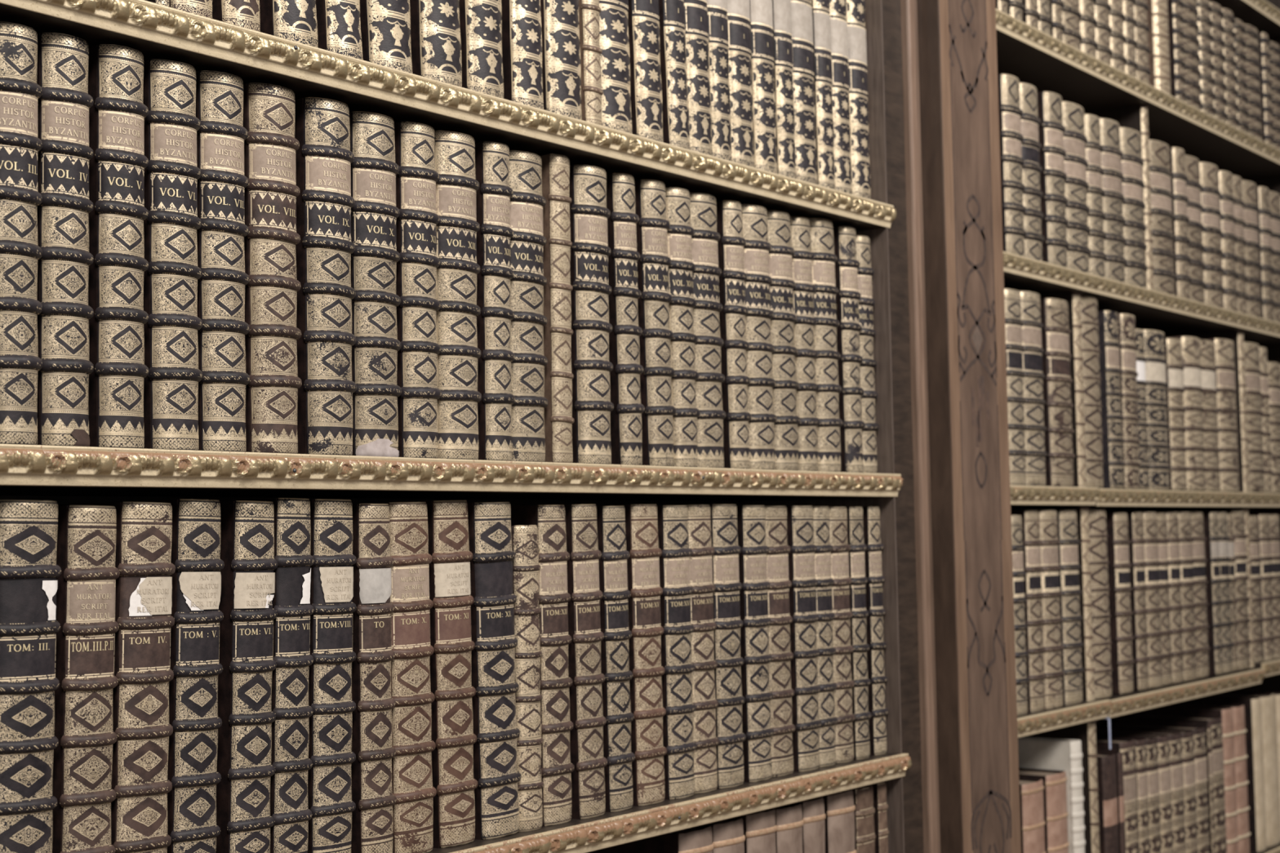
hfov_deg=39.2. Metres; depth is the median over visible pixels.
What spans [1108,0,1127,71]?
book
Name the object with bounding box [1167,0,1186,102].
book
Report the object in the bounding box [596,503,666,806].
book
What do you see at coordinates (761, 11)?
book
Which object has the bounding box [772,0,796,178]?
book
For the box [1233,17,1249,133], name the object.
book
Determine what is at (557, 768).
book
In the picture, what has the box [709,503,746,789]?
book
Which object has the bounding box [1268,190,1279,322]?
book
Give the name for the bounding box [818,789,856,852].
book
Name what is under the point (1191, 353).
book
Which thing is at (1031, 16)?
book
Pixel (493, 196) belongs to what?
book
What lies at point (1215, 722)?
book
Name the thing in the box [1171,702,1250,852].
book
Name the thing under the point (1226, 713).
book
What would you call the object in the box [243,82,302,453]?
book
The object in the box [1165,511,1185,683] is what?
book
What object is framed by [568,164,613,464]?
book
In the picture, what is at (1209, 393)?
book
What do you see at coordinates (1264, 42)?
book
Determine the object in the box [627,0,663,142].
book
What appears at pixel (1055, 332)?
book
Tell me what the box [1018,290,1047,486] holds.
book
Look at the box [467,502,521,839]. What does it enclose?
book
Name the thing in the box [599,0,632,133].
book
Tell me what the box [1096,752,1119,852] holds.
book
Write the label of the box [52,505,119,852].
book
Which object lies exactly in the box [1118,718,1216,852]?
book
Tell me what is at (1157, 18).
book
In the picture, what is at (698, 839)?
book
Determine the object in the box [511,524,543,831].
book
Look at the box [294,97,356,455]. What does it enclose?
book
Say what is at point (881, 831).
book
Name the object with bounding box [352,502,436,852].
book
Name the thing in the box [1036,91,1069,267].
book
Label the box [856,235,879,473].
book
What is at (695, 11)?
book
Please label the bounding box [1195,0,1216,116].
book
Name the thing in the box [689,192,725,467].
book
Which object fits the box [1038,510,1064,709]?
book
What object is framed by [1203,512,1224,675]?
book
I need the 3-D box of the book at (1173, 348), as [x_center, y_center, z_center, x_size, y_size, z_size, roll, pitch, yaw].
[1.341,-0.026,4.875,0.270,0.406,0.102,-4,-4,37]
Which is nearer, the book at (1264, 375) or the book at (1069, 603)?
the book at (1069, 603)
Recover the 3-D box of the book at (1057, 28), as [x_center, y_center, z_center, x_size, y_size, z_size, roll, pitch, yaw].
[0.900,-1.091,4.372,0.266,0.385,0.058,-4,-4,37]
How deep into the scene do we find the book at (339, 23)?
2.28 m
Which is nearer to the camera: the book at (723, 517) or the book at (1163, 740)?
the book at (723, 517)
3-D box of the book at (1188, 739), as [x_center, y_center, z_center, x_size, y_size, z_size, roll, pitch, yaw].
[1.349,1.004,4.790,0.261,0.391,0.083,-4,-4,37]
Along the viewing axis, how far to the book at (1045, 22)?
4.22 m
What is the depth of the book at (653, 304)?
2.79 m
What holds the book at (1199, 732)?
on the bookcase at (1037, 58)
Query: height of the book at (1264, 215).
0.415 m
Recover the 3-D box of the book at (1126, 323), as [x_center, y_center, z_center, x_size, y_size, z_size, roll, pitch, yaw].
[1.141,-0.057,4.602,0.269,0.442,0.094,-4,-5,37]
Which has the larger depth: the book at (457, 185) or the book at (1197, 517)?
the book at (1197, 517)
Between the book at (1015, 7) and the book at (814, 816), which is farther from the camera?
the book at (1015, 7)
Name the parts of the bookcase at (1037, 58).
shelf, shelf, panel, shelf, shelf, shelf, shelf, shelf, panel, shelf, shelf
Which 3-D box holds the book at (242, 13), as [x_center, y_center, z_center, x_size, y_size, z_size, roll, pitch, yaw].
[-0.586,-0.710,2.243,0.264,0.502,0.078,-4,-4,37]
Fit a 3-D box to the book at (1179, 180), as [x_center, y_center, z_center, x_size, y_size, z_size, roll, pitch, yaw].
[1.377,-0.541,4.955,0.272,0.420,0.086,-4,-4,37]
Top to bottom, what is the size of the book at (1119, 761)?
0.385 m
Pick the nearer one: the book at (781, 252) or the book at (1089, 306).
the book at (781, 252)
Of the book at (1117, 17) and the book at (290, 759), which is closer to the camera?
the book at (290, 759)
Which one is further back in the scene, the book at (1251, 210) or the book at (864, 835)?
the book at (1251, 210)
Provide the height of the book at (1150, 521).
0.445 m
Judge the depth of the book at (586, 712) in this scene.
2.60 m
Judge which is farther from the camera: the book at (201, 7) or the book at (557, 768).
the book at (557, 768)
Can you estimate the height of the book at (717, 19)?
0.500 m
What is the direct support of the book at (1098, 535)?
on the bookcase at (1037, 58)
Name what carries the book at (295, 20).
on the bookcase at (64, 474)
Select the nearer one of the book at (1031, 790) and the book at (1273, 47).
the book at (1031, 790)
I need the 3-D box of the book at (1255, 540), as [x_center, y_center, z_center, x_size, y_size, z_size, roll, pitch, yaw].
[1.691,0.483,5.291,0.271,0.435,0.099,-4,-4,37]
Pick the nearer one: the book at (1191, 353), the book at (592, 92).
the book at (592, 92)
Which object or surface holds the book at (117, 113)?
on the bookcase at (64, 474)
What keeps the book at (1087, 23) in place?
on the bookcase at (1037, 58)
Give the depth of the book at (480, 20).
2.50 m
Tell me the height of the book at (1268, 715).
0.430 m
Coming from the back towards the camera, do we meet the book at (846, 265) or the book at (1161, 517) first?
the book at (1161, 517)
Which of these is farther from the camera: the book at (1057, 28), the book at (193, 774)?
the book at (1057, 28)
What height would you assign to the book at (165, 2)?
0.500 m
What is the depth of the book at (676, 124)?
2.86 m
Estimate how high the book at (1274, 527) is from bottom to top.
0.438 m
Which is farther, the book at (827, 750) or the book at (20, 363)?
the book at (827, 750)
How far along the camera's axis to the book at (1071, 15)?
4.34 m
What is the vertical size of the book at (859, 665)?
0.452 m
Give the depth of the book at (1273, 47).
5.57 m
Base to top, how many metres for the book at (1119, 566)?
0.444 m
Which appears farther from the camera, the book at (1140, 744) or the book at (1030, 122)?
the book at (1140, 744)
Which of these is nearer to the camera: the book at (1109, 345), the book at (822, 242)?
the book at (822, 242)
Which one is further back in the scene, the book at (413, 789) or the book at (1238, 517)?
the book at (1238, 517)
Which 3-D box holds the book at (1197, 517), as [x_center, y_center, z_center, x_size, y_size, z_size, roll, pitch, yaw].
[1.417,0.460,4.934,0.274,0.446,0.116,-4,-4,37]
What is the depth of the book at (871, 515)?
3.28 m
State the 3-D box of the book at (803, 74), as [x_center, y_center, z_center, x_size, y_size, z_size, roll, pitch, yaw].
[0.191,-0.662,3.264,0.268,0.500,0.077,-4,-4,37]
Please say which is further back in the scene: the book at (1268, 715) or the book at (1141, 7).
the book at (1268, 715)
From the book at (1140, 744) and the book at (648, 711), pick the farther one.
the book at (1140, 744)
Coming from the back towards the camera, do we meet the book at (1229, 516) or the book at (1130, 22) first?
the book at (1229, 516)
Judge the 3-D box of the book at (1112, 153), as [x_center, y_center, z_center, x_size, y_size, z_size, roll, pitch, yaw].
[1.095,-0.556,4.593,0.282,0.417,0.131,-4,-4,37]
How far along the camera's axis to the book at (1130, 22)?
4.64 m
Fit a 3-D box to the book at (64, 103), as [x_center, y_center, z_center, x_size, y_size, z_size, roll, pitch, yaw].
[-0.718,-0.195,2.024,0.272,0.451,0.069,-4,-4,37]
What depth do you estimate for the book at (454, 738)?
2.38 m
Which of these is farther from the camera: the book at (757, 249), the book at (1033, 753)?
the book at (1033, 753)
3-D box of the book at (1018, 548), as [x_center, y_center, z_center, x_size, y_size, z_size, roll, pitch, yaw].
[0.740,0.421,4.033,0.265,0.439,0.065,-4,-4,37]
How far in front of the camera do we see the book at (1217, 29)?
5.17 m
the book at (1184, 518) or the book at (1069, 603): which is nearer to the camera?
the book at (1069, 603)
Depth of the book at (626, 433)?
2.73 m
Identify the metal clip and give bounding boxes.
[1102,717,1111,749]
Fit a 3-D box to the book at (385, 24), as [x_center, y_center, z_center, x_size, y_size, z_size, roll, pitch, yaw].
[-0.433,-0.700,2.447,0.268,0.503,0.100,-4,-4,37]
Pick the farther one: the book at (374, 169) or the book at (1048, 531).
the book at (1048, 531)
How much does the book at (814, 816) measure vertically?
0.460 m
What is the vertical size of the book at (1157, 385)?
0.415 m
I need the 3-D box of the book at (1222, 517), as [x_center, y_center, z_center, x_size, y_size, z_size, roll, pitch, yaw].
[1.534,0.467,5.075,0.269,0.445,0.085,-4,-4,37]
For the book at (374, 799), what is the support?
on the bookcase at (64, 474)
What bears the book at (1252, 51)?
on the bookcase at (1037, 58)
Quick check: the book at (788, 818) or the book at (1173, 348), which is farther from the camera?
the book at (1173, 348)
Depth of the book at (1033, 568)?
4.02 m
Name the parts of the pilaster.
moulding, moulding, panel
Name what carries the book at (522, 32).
on the bookcase at (64, 474)
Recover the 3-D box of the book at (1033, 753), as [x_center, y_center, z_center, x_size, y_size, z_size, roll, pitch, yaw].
[0.912,0.951,4.200,0.263,0.441,0.057,-4,-4,37]
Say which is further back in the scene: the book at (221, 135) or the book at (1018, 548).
the book at (1018, 548)
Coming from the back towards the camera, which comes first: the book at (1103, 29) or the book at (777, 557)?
the book at (1103, 29)
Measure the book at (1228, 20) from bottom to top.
0.365 m
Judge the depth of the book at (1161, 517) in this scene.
4.64 m
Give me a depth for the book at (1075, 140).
4.31 m
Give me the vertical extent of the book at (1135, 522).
0.446 m
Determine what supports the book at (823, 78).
on the bookcase at (64, 474)
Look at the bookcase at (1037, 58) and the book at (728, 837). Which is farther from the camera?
the bookcase at (1037, 58)
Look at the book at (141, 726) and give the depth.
1.98 m
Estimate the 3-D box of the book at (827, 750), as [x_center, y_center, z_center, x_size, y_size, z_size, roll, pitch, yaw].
[0.227,0.372,3.213,0.265,0.452,0.061,-4,-4,37]
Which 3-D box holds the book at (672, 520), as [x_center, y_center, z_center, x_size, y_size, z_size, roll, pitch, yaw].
[-0.034,0.355,2.868,0.267,0.453,0.073,-4,-4,37]
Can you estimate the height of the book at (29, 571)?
0.456 m
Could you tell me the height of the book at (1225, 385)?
0.433 m
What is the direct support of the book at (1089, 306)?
on the bookcase at (1037, 58)
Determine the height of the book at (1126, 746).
0.406 m
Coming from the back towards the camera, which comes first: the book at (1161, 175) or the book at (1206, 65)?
the book at (1206, 65)
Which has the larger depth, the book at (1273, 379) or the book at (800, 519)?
the book at (1273, 379)
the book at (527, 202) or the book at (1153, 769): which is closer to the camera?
the book at (527, 202)
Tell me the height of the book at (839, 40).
0.500 m
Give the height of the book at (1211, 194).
0.417 m
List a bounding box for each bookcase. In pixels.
[0,0,924,852]
[995,0,1279,852]
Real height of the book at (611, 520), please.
0.452 m
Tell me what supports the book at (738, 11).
on the bookcase at (64, 474)
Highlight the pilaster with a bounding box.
[900,0,1021,852]
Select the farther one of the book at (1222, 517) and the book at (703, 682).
the book at (1222, 517)
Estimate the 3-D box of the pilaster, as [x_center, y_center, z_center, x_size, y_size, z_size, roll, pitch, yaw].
[0.588,0.118,3.505,0.152,3.070,0.292,-4,-4,37]
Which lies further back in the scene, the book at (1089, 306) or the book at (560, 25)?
the book at (1089, 306)
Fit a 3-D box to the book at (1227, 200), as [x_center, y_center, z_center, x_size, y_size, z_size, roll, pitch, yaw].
[1.604,-0.523,5.254,0.276,0.413,0.103,-4,-4,37]
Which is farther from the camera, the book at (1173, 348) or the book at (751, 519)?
the book at (1173, 348)
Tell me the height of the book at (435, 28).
0.500 m
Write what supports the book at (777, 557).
on the bookcase at (64, 474)
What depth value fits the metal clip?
4.26 m
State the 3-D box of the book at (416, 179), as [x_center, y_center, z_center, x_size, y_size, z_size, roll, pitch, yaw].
[-0.386,-0.173,2.458,0.274,0.448,0.071,-4,-4,37]
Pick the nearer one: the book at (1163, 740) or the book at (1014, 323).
the book at (1014, 323)
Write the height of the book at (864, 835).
0.461 m
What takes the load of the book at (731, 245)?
on the bookcase at (64, 474)
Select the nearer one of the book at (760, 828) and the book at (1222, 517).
the book at (760, 828)
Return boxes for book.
[0,21,43,444]
[0,499,61,852]
[36,32,93,446]
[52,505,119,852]
[57,502,175,852]
[66,498,224,852]
[88,44,148,448]
[142,58,203,450]
[146,0,169,6]
[168,0,212,18]
[195,70,250,452]
[212,0,260,31]
[216,500,277,852]
[218,497,314,852]
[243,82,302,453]
[259,0,318,47]
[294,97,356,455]
[307,498,356,852]
[315,0,363,59]
[349,111,401,457]
[351,503,396,852]
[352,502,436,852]
[360,0,412,73]
[394,121,441,458]
[409,0,462,87]
[423,500,477,848]
[434,130,481,459]
[458,0,503,98]
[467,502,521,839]
[475,141,515,461]
[501,0,543,109]
[509,150,548,462]
[511,504,574,826]
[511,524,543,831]
[540,0,582,119]
[540,153,573,462]
[564,503,607,819]
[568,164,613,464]
[578,0,603,125]
[587,825,713,852]
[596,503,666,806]
[596,505,635,812]
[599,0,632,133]
[606,173,644,465]
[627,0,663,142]
[634,179,675,466]
[657,505,697,799]
[658,0,689,149]
[665,186,700,466]
[684,0,712,155]
[687,504,719,794]
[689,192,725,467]
[703,817,745,852]
[706,0,732,160]
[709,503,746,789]
[715,200,751,469]
[727,0,755,167]
[737,505,773,782]
[737,808,777,852]
[741,204,777,470]
[749,0,777,173]
[764,506,795,777]
[766,210,800,471]
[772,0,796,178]
[773,803,803,852]
[786,505,822,772]
[790,216,820,471]
[791,0,817,184]
[795,797,826,852]
[808,217,842,471]
[811,0,835,189]
[813,506,837,767]
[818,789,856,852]
[828,506,855,764]
[829,0,852,194]
[832,226,865,472]
[846,0,871,199]
[846,506,871,759]
[852,784,875,852]
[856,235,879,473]
[862,506,888,755]
[871,781,888,852]
[995,0,1010,13]
[997,73,1026,256]
[1004,288,1027,485]
[1007,0,1025,21]
[1010,510,1045,712]
[1010,515,1029,715]
[1017,737,1085,852]
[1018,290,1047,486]
[1018,768,1069,852]
[1018,777,1046,852]
[1019,82,1044,261]
[1022,0,1040,29]
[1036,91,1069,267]
[1037,0,1053,35]
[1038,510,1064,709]
[1040,297,1075,487]
[1049,0,1065,41]
[1056,510,1084,705]
[1062,0,1082,49]
[1062,101,1091,273]
[1078,0,1097,57]
[1080,295,1103,488]
[1084,113,1106,277]
[1088,509,1112,699]
[1094,0,1112,65]
[1095,728,1186,852]
[1095,730,1173,852]
[1096,733,1161,852]
[1096,736,1150,852]
[1096,737,1138,852]
[1096,751,1125,852]
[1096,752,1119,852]
[1097,310,1124,488]
[1098,117,1127,282]
[1102,722,1209,852]
[1102,725,1198,852]
[1106,511,1150,690]
[1106,512,1134,693]
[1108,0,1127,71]
[1117,313,1141,489]
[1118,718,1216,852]
[1119,712,1226,852]
[1120,126,1147,288]
[1122,0,1138,77]
[1133,0,1151,84]
[1135,328,1150,489]
[1136,704,1239,852]
[1142,328,1170,490]
[1142,511,1164,688]
[1146,0,1171,94]
[1146,139,1177,295]
[1156,512,1173,685]
[1164,336,1206,491]
[1164,337,1187,490]
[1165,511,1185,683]
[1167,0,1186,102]
[1167,510,1251,670]
[1168,146,1191,299]
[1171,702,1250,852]
[1177,511,1198,680]
[1178,695,1266,852]
[1180,0,1202,109]
[1180,511,1210,678]
[1184,155,1206,303]
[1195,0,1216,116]
[1199,161,1225,307]
[1200,339,1220,491]
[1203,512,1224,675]
[1206,338,1239,492]
[1209,1,1228,122]
[1210,692,1279,847]
[1217,170,1239,311]
[1217,511,1234,673]
[1221,7,1239,128]
[1224,690,1279,798]
[1226,513,1239,671]
[1231,174,1248,314]
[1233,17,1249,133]
[1241,179,1262,317]
[1243,23,1264,140]
[1244,342,1265,492]
[1248,514,1275,660]
[1248,515,1264,662]
[1256,186,1275,321]
[1257,31,1274,145]
[1259,346,1273,493]
[1266,361,1279,493]
[1268,40,1279,149]
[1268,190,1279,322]
[1269,514,1279,658]
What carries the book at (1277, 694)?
on the bookcase at (1037, 58)
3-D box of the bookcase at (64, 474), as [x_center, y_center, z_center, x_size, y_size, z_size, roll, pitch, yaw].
[-0.316,0.076,2.545,0.367,3.070,2.330,-4,-4,37]
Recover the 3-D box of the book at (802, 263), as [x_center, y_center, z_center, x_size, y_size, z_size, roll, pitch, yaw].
[0.194,-0.137,3.220,0.273,0.448,0.068,-4,-3,37]
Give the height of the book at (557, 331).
0.452 m
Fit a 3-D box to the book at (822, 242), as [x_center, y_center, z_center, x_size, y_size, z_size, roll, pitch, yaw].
[0.237,-0.137,3.274,0.277,0.453,0.082,-4,-4,37]
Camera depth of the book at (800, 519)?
3.07 m
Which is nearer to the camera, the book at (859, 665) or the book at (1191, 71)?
the book at (859, 665)
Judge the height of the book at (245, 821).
0.456 m
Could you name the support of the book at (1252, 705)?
on the bookcase at (1037, 58)
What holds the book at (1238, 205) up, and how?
on the bookcase at (1037, 58)
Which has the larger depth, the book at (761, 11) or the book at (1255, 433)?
the book at (1255, 433)
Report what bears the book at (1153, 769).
on the bookcase at (1037, 58)
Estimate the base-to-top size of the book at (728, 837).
0.457 m
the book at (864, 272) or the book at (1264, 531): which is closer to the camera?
the book at (864, 272)
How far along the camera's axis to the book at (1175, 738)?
4.64 m
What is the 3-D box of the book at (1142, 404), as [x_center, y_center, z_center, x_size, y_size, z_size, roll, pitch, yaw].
[1.185,-0.038,4.667,0.266,0.411,0.080,-4,-4,37]
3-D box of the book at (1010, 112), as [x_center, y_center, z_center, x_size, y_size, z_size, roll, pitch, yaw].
[0.751,-0.579,4.138,0.274,0.420,0.095,-4,-4,37]
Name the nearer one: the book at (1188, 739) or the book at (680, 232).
the book at (680, 232)
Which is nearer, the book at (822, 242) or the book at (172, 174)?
the book at (172, 174)
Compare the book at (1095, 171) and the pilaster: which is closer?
the pilaster
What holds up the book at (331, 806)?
on the bookcase at (64, 474)
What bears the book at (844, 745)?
on the bookcase at (64, 474)
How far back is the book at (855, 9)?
3.33 m
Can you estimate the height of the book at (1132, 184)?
0.416 m
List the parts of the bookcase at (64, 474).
panel, shelf, shelf, shelf, panel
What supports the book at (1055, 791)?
on the bookcase at (1037, 58)
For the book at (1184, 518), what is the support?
on the bookcase at (1037, 58)
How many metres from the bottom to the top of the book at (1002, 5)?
0.380 m
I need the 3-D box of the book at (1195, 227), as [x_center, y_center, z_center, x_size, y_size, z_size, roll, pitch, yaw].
[1.437,-0.534,5.052,0.286,0.415,0.152,-4,-4,37]

